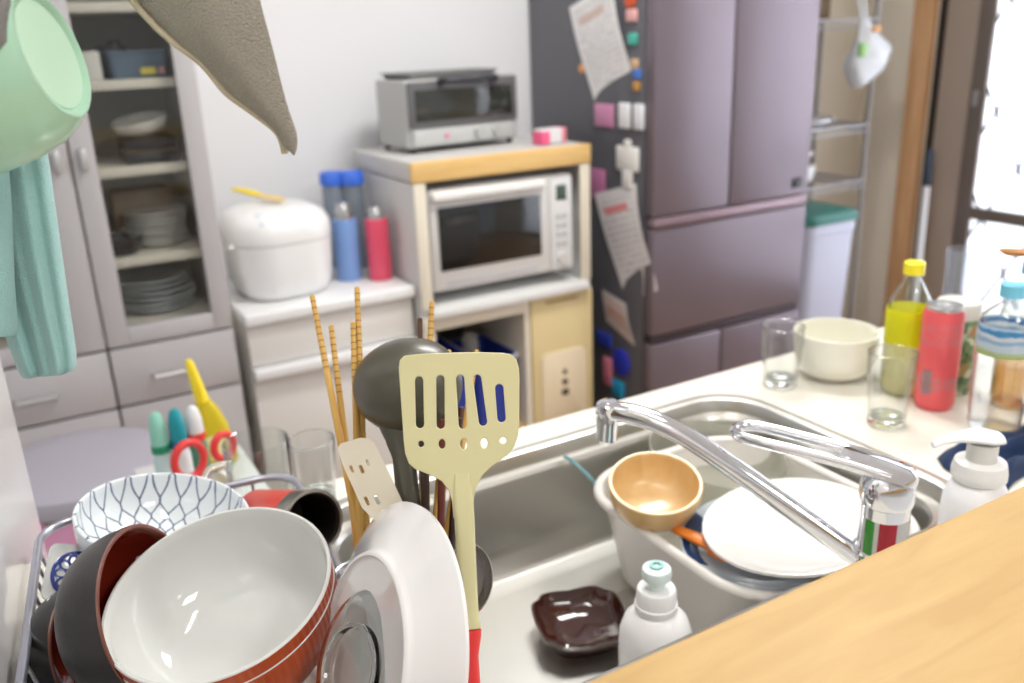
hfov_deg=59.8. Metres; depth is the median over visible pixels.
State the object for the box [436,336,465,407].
storage bin
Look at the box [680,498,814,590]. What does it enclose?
plate
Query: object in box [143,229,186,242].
plate
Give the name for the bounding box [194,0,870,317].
wall
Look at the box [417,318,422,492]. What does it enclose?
chopstick
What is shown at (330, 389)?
chopstick
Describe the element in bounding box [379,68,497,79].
baking tray
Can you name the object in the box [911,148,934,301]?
mop
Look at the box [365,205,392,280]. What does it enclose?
flask
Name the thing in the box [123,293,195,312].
plate
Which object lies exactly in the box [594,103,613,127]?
magnet
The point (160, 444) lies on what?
knife
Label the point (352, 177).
drink bottle
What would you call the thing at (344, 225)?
flask
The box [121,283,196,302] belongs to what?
plate
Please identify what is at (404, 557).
serving plate
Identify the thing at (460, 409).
chopstick
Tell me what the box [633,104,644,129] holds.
clip
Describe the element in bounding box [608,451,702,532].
wooden bowl
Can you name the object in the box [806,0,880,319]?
storage rack
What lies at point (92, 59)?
storage box
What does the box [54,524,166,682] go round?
soup bowl
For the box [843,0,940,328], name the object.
wall
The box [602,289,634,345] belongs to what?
picture card
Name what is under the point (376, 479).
spatula
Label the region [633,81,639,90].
magnet
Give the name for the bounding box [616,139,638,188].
clip
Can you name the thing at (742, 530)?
dinner plate
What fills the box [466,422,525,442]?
shelf
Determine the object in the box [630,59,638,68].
magnet
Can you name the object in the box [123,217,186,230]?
plate
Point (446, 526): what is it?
chopstick
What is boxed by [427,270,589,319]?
shelf
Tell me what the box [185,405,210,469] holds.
detergent bottle
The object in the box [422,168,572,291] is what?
microwave oven
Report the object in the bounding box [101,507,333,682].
bowl
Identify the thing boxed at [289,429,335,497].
tumbler
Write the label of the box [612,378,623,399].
magnet
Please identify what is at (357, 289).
chopstick
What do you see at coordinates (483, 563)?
serving spoon
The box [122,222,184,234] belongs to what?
plate
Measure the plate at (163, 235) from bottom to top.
0.017 m
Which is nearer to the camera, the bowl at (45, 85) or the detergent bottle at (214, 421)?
the bowl at (45, 85)
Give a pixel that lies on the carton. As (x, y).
(549, 135)
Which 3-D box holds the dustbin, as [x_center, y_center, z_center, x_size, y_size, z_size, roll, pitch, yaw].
[1.129,-0.155,3.465,0.298,0.742,0.273,-13,21,-28]
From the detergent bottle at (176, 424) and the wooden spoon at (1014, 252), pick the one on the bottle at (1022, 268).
the wooden spoon at (1014, 252)
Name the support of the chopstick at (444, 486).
in the utensil holder
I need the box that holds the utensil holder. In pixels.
[335,561,348,582]
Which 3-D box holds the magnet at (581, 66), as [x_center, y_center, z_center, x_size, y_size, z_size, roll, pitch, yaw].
[0.223,-0.874,2.848,0.008,0.030,0.030,-13,21,-28]
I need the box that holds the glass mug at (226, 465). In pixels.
[202,429,293,489]
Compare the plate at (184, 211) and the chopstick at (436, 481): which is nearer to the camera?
the chopstick at (436, 481)
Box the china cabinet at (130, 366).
[0,0,252,463]
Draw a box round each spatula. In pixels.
[338,438,401,519]
[670,526,725,562]
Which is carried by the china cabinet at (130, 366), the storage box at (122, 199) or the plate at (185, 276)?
the storage box at (122, 199)
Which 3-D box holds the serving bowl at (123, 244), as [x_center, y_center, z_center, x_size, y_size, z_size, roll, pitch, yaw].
[-0.982,-0.243,2.236,0.110,0.046,0.110,-13,21,-28]
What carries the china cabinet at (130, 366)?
on the floor
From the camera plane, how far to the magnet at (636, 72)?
2.61 m
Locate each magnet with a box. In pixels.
[578,63,584,72]
[590,167,605,198]
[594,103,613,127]
[596,330,611,348]
[603,356,611,386]
[612,348,629,375]
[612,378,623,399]
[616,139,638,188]
[623,0,636,7]
[626,9,637,21]
[628,33,637,44]
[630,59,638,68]
[633,69,640,78]
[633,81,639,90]
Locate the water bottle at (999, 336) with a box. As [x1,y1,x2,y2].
[966,280,1023,430]
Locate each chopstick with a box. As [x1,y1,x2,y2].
[310,294,360,542]
[329,325,355,549]
[350,322,363,545]
[355,287,369,530]
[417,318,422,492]
[419,301,433,501]
[419,441,427,509]
[427,474,429,511]
[433,350,450,518]
[437,418,444,528]
[444,350,478,535]
[444,486,445,524]
[448,417,461,549]
[458,407,463,445]
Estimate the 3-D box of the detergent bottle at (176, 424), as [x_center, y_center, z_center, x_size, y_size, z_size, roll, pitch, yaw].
[-0.549,0.184,1.477,0.031,0.156,0.031,-13,21,-28]
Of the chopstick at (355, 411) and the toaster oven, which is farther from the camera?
the toaster oven
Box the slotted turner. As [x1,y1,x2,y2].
[399,352,518,682]
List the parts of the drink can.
information panel, lid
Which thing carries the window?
in the wall at (896, 16)
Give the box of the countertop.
[42,302,1023,682]
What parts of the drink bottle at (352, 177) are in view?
lid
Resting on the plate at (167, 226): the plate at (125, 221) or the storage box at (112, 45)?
the plate at (125, 221)
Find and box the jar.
[936,295,982,395]
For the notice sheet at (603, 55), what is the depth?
2.74 m
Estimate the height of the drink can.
0.156 m
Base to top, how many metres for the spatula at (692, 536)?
0.013 m
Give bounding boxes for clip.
[618,103,630,128]
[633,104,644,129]
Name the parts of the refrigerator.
drawer, door, vegetable drawer, drawer, door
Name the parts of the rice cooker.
lid, control panel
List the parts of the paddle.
handle, blade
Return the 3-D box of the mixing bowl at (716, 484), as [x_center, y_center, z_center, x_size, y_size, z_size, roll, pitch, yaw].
[0.283,0.176,1.227,0.189,0.083,0.190,-9,20,-18]
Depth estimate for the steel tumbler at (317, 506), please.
0.86 m
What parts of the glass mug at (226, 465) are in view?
handle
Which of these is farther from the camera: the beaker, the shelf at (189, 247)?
the shelf at (189, 247)
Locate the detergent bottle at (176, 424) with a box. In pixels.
[168,408,193,473]
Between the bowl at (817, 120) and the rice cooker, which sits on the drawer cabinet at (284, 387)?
the rice cooker
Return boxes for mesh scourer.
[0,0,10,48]
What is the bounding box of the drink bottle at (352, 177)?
[340,169,366,266]
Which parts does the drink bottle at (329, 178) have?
lid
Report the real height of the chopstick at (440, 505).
0.201 m
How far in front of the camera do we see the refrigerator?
2.83 m
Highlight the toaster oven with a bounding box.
[375,73,516,152]
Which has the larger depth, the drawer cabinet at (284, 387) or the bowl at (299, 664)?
the drawer cabinet at (284, 387)
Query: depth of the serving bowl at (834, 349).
1.40 m
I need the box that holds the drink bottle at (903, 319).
[879,260,931,396]
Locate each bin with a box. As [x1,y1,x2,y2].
[22,428,171,554]
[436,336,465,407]
[448,334,517,425]
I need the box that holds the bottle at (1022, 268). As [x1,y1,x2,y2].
[989,260,1023,409]
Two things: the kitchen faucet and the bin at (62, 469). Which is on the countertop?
the kitchen faucet
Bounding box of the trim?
[882,0,939,326]
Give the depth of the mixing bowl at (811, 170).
3.55 m
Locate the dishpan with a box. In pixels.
[594,436,919,632]
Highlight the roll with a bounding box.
[461,330,479,351]
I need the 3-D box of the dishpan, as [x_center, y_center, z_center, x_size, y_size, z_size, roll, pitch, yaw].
[0.297,0.260,1.132,0.302,0.128,0.354,-13,21,-28]
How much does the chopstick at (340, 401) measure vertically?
0.260 m
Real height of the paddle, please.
0.029 m
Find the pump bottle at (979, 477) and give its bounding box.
[931,428,1008,524]
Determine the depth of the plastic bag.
3.31 m
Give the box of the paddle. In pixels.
[231,188,284,200]
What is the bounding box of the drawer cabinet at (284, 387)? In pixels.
[226,259,418,489]
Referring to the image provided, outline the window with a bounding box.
[908,0,1023,311]
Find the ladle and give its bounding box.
[352,338,462,505]
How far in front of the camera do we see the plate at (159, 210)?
2.33 m
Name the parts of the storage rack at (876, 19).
post, post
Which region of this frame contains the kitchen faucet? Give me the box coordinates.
[595,398,918,563]
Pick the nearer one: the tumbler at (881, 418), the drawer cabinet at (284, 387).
the tumbler at (881, 418)
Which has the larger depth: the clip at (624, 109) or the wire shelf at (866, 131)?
the wire shelf at (866, 131)
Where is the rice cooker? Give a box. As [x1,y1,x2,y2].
[218,199,331,300]
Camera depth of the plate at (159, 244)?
2.30 m
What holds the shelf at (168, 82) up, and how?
attached to the china cabinet at (130, 366)
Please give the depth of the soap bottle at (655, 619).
0.90 m
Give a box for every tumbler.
[243,488,342,547]
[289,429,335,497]
[761,319,805,389]
[867,344,918,429]
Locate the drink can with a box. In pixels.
[913,300,965,411]
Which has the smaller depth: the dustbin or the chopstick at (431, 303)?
the chopstick at (431, 303)
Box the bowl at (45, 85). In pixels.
[0,0,90,173]
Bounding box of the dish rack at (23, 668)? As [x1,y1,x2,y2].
[14,473,342,682]
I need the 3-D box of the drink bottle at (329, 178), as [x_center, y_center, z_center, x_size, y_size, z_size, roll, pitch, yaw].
[-0.539,-0.374,2.731,0.076,0.294,0.076,-13,21,-28]
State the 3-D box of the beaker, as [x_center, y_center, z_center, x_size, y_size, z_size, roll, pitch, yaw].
[0.733,-0.060,1.464,0.055,0.189,0.055,-13,21,-28]
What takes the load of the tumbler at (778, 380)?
on the countertop
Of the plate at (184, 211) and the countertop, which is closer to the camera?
the countertop
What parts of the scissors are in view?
handle, handle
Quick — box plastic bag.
[842,0,891,87]
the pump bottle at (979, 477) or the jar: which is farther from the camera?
the jar
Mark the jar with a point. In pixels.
(973, 307)
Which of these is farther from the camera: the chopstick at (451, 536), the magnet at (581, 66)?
the magnet at (581, 66)
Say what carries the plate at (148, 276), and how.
on the plate at (185, 276)
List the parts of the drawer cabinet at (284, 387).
drawer, panel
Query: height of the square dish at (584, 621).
0.030 m
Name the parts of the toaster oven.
door, control panel, handle, knob, knob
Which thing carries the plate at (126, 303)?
on the plate at (192, 297)
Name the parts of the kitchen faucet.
lever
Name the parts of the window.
jamb panel, sash, pane, pane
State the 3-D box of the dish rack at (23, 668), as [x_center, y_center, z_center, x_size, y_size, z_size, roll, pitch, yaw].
[-0.270,0.271,0.767,0.263,0.090,0.468,-10,20,-22]
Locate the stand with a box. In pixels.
[353,134,592,442]
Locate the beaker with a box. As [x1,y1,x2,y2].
[942,245,983,297]
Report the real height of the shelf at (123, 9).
0.022 m
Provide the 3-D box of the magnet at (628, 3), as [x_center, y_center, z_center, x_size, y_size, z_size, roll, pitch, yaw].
[0.341,-0.997,2.577,0.008,0.060,0.060,-13,21,-28]
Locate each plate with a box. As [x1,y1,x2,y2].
[41,543,81,599]
[117,265,186,286]
[119,273,187,292]
[121,276,193,296]
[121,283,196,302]
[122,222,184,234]
[122,290,193,308]
[123,204,185,218]
[123,214,185,226]
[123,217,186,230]
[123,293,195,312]
[124,209,187,222]
[129,225,186,238]
[141,232,188,246]
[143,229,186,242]
[330,502,468,682]
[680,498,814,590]
[702,478,859,577]
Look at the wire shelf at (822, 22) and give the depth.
3.39 m
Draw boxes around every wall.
[0,358,47,682]
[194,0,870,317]
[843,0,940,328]
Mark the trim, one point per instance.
(925, 19)
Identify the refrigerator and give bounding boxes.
[529,0,819,407]
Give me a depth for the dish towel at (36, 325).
0.60 m
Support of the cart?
on the floor
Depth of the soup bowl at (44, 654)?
0.73 m
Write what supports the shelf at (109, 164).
attached to the china cabinet at (130, 366)
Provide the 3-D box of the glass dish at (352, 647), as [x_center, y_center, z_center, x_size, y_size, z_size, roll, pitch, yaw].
[-0.107,0.238,0.643,0.062,0.101,0.116,-18,24,-38]
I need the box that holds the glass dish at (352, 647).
[316,590,384,682]
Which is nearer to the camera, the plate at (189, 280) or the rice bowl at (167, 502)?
the rice bowl at (167, 502)
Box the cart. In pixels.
[134,444,269,496]
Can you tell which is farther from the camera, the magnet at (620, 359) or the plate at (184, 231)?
the magnet at (620, 359)
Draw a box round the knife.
[149,412,171,472]
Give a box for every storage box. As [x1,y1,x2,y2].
[82,51,102,80]
[93,40,127,78]
[100,49,166,78]
[106,183,171,232]
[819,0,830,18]
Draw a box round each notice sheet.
[569,0,630,100]
[595,184,657,294]
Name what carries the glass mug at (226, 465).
on the countertop
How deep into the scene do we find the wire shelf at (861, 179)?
3.67 m
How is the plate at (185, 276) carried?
on the plate at (189, 280)
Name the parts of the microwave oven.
casing, control panel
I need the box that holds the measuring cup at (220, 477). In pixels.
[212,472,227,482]
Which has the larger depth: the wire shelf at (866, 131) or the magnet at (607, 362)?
the wire shelf at (866, 131)
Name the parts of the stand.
panel, panel, frame, door, inset panel, panel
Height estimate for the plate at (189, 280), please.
0.019 m
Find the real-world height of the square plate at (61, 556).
0.051 m
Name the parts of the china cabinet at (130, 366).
handle, door, knob, drawer, door, knob, door, handle, drawer, door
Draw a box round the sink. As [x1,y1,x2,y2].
[331,394,947,682]
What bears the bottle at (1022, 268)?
on the countertop
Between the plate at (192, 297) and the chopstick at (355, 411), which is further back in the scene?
the plate at (192, 297)
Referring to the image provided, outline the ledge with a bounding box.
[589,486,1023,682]
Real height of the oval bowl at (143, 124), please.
0.059 m
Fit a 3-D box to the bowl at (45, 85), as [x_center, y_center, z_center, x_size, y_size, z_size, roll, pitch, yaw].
[-0.295,-0.133,0.475,0.123,0.117,0.109,-2,19,0]
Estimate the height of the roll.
0.305 m
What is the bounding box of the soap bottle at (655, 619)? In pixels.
[618,560,691,665]
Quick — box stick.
[563,455,595,484]
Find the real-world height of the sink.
0.158 m
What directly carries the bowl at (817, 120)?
on the storage rack at (876, 19)
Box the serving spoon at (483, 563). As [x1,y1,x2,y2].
[454,545,492,610]
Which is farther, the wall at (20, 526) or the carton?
the carton
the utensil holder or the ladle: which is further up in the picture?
the ladle
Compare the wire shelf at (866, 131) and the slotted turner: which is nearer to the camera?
the slotted turner
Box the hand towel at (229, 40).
[128,0,297,154]
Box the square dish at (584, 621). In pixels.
[531,586,625,657]
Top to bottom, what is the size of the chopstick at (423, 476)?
0.192 m
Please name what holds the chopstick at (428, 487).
in the utensil holder
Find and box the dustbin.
[796,201,858,321]
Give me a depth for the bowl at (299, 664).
0.68 m
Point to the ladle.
(376, 382)
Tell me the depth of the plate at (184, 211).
2.28 m
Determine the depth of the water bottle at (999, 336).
1.18 m
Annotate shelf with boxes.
[66,1,140,17]
[90,75,175,90]
[95,152,188,178]
[114,228,201,268]
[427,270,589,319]
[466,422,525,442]
[806,172,864,196]
[811,120,869,138]
[818,18,879,29]
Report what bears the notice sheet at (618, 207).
attached to the refrigerator
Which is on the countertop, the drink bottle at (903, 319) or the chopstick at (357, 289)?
the drink bottle at (903, 319)
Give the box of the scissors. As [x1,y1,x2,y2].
[170,430,236,476]
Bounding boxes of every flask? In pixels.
[332,201,361,281]
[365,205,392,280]
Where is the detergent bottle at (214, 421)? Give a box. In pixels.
[185,359,237,463]
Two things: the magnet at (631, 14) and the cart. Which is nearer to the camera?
the cart
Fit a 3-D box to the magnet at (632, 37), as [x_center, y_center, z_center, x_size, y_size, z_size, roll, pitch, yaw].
[0.353,-0.885,2.602,0.008,0.032,0.042,-13,21,-28]
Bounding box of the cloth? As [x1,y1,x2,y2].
[937,424,1023,489]
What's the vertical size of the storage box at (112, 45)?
0.090 m
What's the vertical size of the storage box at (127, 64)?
0.064 m
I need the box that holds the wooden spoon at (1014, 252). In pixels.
[998,248,1023,256]
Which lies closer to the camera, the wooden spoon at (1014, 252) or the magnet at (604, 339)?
the wooden spoon at (1014, 252)
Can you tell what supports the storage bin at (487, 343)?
on the stand
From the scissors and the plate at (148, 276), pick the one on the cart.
the scissors
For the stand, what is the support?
on the floor
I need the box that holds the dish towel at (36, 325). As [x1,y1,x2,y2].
[0,153,76,378]
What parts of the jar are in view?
lid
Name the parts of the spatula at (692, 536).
handle, blade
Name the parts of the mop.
handle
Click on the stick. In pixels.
(566, 457)
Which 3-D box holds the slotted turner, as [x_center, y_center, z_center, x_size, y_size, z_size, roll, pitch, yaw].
[-0.033,0.182,0.644,0.090,0.315,0.159,-2,19,0]
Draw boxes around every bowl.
[0,0,90,173]
[27,591,74,682]
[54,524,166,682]
[72,473,248,558]
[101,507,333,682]
[110,111,166,137]
[110,231,142,255]
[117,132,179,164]
[123,554,336,682]
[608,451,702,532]
[648,420,788,508]
[793,318,880,381]
[808,163,814,182]
[811,115,835,127]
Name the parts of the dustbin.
lid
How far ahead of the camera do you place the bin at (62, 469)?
1.79 m
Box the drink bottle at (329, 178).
[319,170,344,268]
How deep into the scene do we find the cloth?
1.15 m
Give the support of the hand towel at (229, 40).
hanging from the wall at (20, 526)
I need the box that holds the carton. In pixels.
[533,126,565,144]

